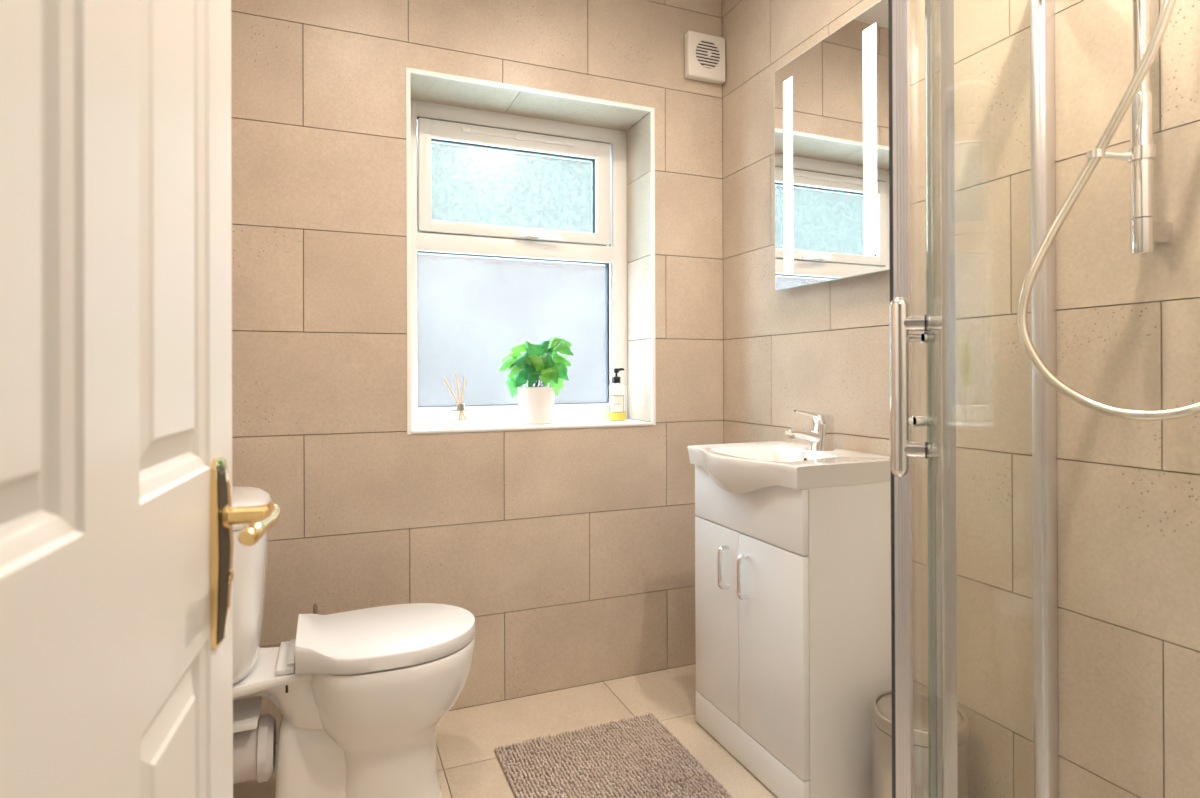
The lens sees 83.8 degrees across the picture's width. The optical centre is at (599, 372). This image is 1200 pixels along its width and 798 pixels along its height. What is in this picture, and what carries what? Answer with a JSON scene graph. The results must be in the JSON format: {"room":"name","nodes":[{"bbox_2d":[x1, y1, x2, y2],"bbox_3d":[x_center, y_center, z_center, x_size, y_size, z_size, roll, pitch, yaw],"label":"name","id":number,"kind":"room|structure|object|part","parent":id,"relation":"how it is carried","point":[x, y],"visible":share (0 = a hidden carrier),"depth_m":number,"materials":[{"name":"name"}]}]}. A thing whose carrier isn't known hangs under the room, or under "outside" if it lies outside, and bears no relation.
{"room":"bathroom","nodes":[
{"label":"bathroom","id":0,"kind":"room"},
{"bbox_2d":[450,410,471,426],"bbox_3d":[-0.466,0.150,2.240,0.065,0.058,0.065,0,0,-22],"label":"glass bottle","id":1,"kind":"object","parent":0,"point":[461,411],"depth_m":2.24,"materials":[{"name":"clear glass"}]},
{"bbox_2d":[231,0,723,743],"bbox_3d":[-0.384,-0.134,2.307,1.900,2.600,0.300,0,0,-22],"label":"wall","id":2,"kind":"structure","parent":0,"point":[570,553],"depth_m":2.13,"materials":[{"name":"beige tile"}]},
{"bbox_2d":[406,67,655,434],"bbox_3d":[-0.253,-0.374,2.350,0.855,1.131,0.291,0,0,-22],"label":"window","id":3,"kind":"structure","parent":2,"relation":"in","point":[426,122],"depth_m":2.38,"materials":[{"name":"white plastic"}]},
{"bbox_2d":[444,375,471,426],"bbox_3d":[-0.477,0.094,2.236,0.088,0.170,0.065,0,0,-22],"label":"reed diffuser","id":4,"kind":"object","parent":3,"relation":"on","point":[460,406],"visible":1,"depth_m":2.23,"materials":[{"name":"clear glass"}]},
{"bbox_3d":[-0.299,-0.676,2.435,0.710,0.385,0.062,0,0,-22],"label":"sash","id":5,"kind":"part","parent":3,"relation":"part of","materials":[{"name":"white plastic"}]},
{"bbox_2d":[462,126,572,146],"bbox_3d":[-0.289,-0.844,2.400,0.410,0.019,0.013,0,0,-22],"label":"vent","id":6,"kind":"object","parent":3,"relation":"attached to","point":[483,133],"depth_m":2.39,"materials":[{"name":"white plastic"}]},
{"bbox_3d":[-0.238,0.184,2.318,0.831,0.010,0.225,0,0,-22],"label":"sill","id":7,"kind":"part","parent":3,"relation":"part of","materials":[{"name":"white plastic"}]},
{"bbox_2d":[499,335,572,424],"bbox_3d":[-0.223,0.024,2.342,0.244,0.310,0.161,0,0,-22],"label":"potted plant","id":8,"kind":"object","parent":3,"relation":"on","point":[528,361],"visible":1,"depth_m":2.30,"materials":[{"name":"green plant"}]},
{"bbox_3d":[-0.223,0.115,2.337,0.131,0.127,0.131,0,0,-22],"label":"pot","id":9,"kind":"part","parent":8,"relation":"part of","materials":[{"name":"white ceramic"}]},
{"bbox_3d":[-0.218,-0.493,2.405,0.156,0.024,0.021,0,0,-22],"label":"handle","id":10,"kind":"part","parent":3,"relation":"part of","materials":[{"name":"white plastic"}]},
{"bbox_2d":[607,368,625,420],"bbox_3d":[0.060,0.081,2.450,0.071,0.193,0.072,0,0,-22],"label":"soap dispenser","id":11,"kind":"object","parent":3,"relation":"on","point":[616,413],"visible":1,"depth_m":2.42,"materials":[{"name":"clear glass"}]},
{"bbox_2d":[685,30,724,84],"bbox_3d":[0.386,-1.149,2.441,0.158,0.164,0.040,0,0,-22],"label":"fan","id":12,"kind":"object","parent":2,"relation":"attached to","point":[704,53],"visible":1,"depth_m":2.42,"materials":[{"name":"white plastic"}]},
{"bbox_2d":[233,664,777,797],"bbox_3d":[0.354,1.119,0.508,1.900,0.120,3.620,0,0,-22],"label":"floor","id":13,"kind":"structure","parent":0,"point":[468,765],"depth_m":2.00,"materials":[{"name":"beige tile"}]},
{"bbox_2d":[313,603,317,613],"bbox_3d":[-0.784,0.852,1.843,0.090,0.428,0.090,0,0,-22],"label":"toilet brush","id":14,"kind":"object","parent":13,"relation":"on","point":[315,607],"visible":0.12,"depth_m":1.84,"materials":[{"name":"silver metal"}]},
{"bbox_2d":[232,485,474,797],"bbox_3d":[-0.645,0.667,1.616,0.689,0.796,0.386,0,0,-22],"label":"toilet","id":15,"kind":"object","parent":13,"relation":"on","point":[361,696],"visible":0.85,"depth_m":1.53,"materials":[{"name":"white ceramic"}]},
{"bbox_3d":[-0.864,0.305,1.528,0.201,0.049,0.386,0,0,-22],"label":"cistern lid","id":16,"kind":"part","parent":15,"relation":"part of","materials":[{"name":"white ceramic"}]},
{"bbox_2d":[233,647,323,728],"bbox_3d":[-0.772,0.757,1.564,0.385,0.155,0.292,0,0,-22],"label":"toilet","id":17,"kind":"object","parent":15,"relation":"attached to","point":[299,695],"depth_m":1.51,"materials":[{"name":"white ceramic"}]},
{"bbox_3d":[-0.522,0.638,1.666,0.424,0.060,0.343,0,0,-22],"label":"lid","id":18,"kind":"part","parent":15,"relation":"part of","materials":[{"name":"white plastic"}]},
{"bbox_2d":[494,713,731,797],"bbox_3d":[0.084,1.054,1.601,0.500,0.022,0.805,0,0,-22],"label":"bath mat","id":19,"kind":"object","parent":13,"relation":"on","point":[638,757],"visible":1,"depth_m":1.79,"materials":[{"name":"beige fabric"}]},
{"bbox_2d":[695,465,891,797],"bbox_3d":[0.522,0.668,1.855,0.367,0.786,0.497,0,0,-22],"label":"vanity unit","id":20,"kind":"object","parent":13,"relation":"on","point":[793,586],"visible":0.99,"depth_m":1.65,"materials":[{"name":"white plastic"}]},
{"bbox_3d":[0.340,0.698,1.925,0.018,0.524,0.230,0,0,-22],"label":"door","id":21,"kind":"part","parent":20,"relation":"part of","materials":[{"name":"white paint"}]},
{"bbox_3d":[0.342,0.542,1.855,0.035,0.121,0.012,0,0,-22],"label":"handle","id":22,"kind":"part","parent":20,"relation":"part of","materials":[{"name":"silver metal"}]},
{"bbox_3d":[0.378,0.542,1.768,0.035,0.121,0.012,0,0,-22],"label":"handle","id":23,"kind":"part","parent":20,"relation":"part of","materials":[{"name":"silver metal"}]},
{"bbox_3d":[0.435,0.697,1.694,0.018,0.524,0.266,0,0,-22],"label":"door","id":24,"kind":"part","parent":20,"relation":"part of","materials":[{"name":"white paint"}]},
{"bbox_2d":[687,441,890,493],"bbox_3d":[0.500,0.275,1.849,0.409,0.108,0.510,0,0,-22],"label":"basin","id":25,"kind":"object","parent":20,"relation":"in","point":[737,468],"visible":0.86,"depth_m":1.70,"materials":[{"name":"white ceramic"}]},
{"bbox_2d":[785,410,833,450],"bbox_3d":[0.590,0.163,1.886,0.156,0.116,0.054,0,0,-22],"label":"mixer tap","id":26,"kind":"object","parent":25,"relation":"on","point":[821,438],"visible":1,"depth_m":1.88,"materials":[{"name":"silver metal"}]},
{"bbox_3d":[0.576,0.181,1.880,0.125,0.052,0.035,0,0,-22],"label":"spout","id":27,"kind":"part","parent":26,"relation":"part of","materials":[{"name":"silver metal"}]},
{"bbox_3d":[0.604,0.125,1.892,0.127,0.040,0.050,0,0,-22],"label":"lever","id":28,"kind":"part","parent":26,"relation":"part of","materials":[{"name":"silver metal"}]},
{"bbox_2d":[871,690,968,797],"bbox_3d":[0.721,0.910,1.512,0.198,0.299,0.198,0,0,-22],"label":"waste bin","id":29,"kind":"object","parent":13,"relation":"on","point":[881,704],"visible":0.69,"depth_m":1.46,"materials":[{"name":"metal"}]},
{"bbox_3d":[0.721,0.766,1.513,0.170,0.011,0.170,0,0,-22],"label":"lid","id":30,"kind":"part","parent":29,"relation":"part of","materials":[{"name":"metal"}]},
{"bbox_3d":[0.711,1.008,0.868,0.764,0.100,0.794,0,0,-22],"label":"shower tray","id":31,"kind":"object","parent":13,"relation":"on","visible":0},
{"bbox_2d":[888,0,1058,797],"bbox_3d":[0.581,0.059,0.920,0.341,1.800,1.098,0,0,22],"label":"shower door frame","id":32,"kind":"structure","parent":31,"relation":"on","point":[1042,41],"depth_m":1.05,"materials":[{"name":"silver metal"}]},
{"bbox_3d":[0.482,0.059,1.066,0.022,1.760,0.034,0,0,32],"label":"jamb post","id":33,"kind":"part","parent":32,"relation":"part of","materials":[{"name":"metal"}]},
{"bbox_3d":[0.471,0.116,1.001,0.042,0.024,0.024,0,0,25],"label":"handle post","id":34,"kind":"part","parent":32,"relation":"part of","materials":[{"name":"silver metal"}]},
{"bbox_3d":[0.478,-0.073,0.998,0.058,0.024,0.024,0,0,25],"label":"handle post","id":35,"kind":"part","parent":32,"relation":"part of","materials":[{"name":"silver metal"}]},
{"bbox_2d":[925,442,926,458],"bbox_3d":[0.485,0.116,0.995,0.003,0.025,0.025,0,0,25],"label":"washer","id":36,"kind":"object","parent":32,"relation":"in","point":[925,442],"depth_m":0.99,"materials":[{"name":"silver plastic"}]},
{"bbox_3d":[0.481,0.064,0.726,0.078,1.720,0.566,0,0,-4],"label":"sliding door","id":37,"kind":"part","parent":32,"relation":"part of","materials":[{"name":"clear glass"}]},
{"bbox_2d":[722,0,1199,797],"bbox_3d":[0.897,-0.141,1.551,0.100,2.600,2.110,0,0,-22],"label":"wall","id":38,"kind":"structure","parent":0,"point":[1128,325],"depth_m":1.43,"materials":[{"name":"beige tile"}]},
{"bbox_2d":[774,0,889,290],"bbox_3d":[0.667,-0.614,1.929,0.035,0.703,0.485,0,0,-22],"label":"mirror","id":39,"kind":"object","parent":38,"relation":"attached to","point":[831,101],"visible":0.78,"depth_m":1.89,"materials":[{"name":"clear glass"}]},
{"bbox_2d":[1086,0,1172,254],"bbox_3d":[0.928,-0.548,1.164,0.140,0.688,0.054,0,0,-2],"label":"shower rail","id":40,"kind":"object","parent":38,"relation":"attached to","point":[1145,233],"visible":0.97,"depth_m":1.15,"materials":[{"name":"silver metal"}]},
{"bbox_2d":[1017,0,1199,420],"bbox_3d":[0.889,-0.306,1.109,0.344,0.767,0.103,0,0,39],"label":"shower hose","id":41,"kind":"object","parent":40,"relation":"hanging from","point":[1168,6],"visible":1,"depth_m":1.15,"materials":[{"name":"plastic"}]},
{"bbox_3d":[0.902,-0.378,1.166,0.042,0.020,0.018,0,0,16],"label":"retainer arm","id":42,"kind":"part","parent":40,"relation":"part of","materials":[{"name":"silver metal"}]},
{"bbox_3d":[0.444,-0.142,0.280,1.900,2.600,0.100,0,0,-22],"label":"wall","id":43,"kind":"structure","parent":0,"visible":0},
{"bbox_2d":[0,0,280,797],"bbox_3d":[-0.284,0.067,0.407,0.094,1.972,0.654,0,0,-18],"label":"door","id":44,"kind":"structure","parent":43,"relation":"in","point":[118,517],"depth_m":0.41,"materials":[{"name":"white wood"}]},
{"bbox_3d":[-0.273,-0.355,0.273,0.030,0.854,0.153,0,0,-18],"label":"panel","id":45,"kind":"part","parent":44,"relation":"part of","materials":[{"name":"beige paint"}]},
{"bbox_3d":[-0.355,-0.355,0.532,0.030,0.854,0.152,0,0,-18],"label":"panel","id":46,"kind":"part","parent":44,"relation":"part of","materials":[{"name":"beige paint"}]},
{"bbox_3d":[-0.352,0.528,0.530,0.030,0.532,0.152,0,0,-18],"label":"panel","id":47,"kind":"part","parent":44,"relation":"part of","materials":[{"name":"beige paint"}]},
{"bbox_3d":[-0.365,0.173,0.646,0.012,0.180,0.045,0,0,-18],"label":"handle plate","id":48,"kind":"part","parent":44,"relation":"part of","materials":[{"name":"gold metal"}]},
{"bbox_3d":[-0.326,0.139,0.613,0.050,0.024,0.112,0,0,-18],"label":"lever handle","id":49,"kind":"part","parent":44,"relation":"part of","materials":[{"name":"gold metal"}]},
{"label":"outside","id":50,"kind":"structure","parent":0,"visible":0},
{"bbox_2d":[418,142,606,407],"bbox_3d":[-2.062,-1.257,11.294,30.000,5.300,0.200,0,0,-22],"label":"window glass","id":51,"kind":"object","parent":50,"point":[472,311],"depth_m":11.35,"materials":[{"name":"glass"}]}
]}

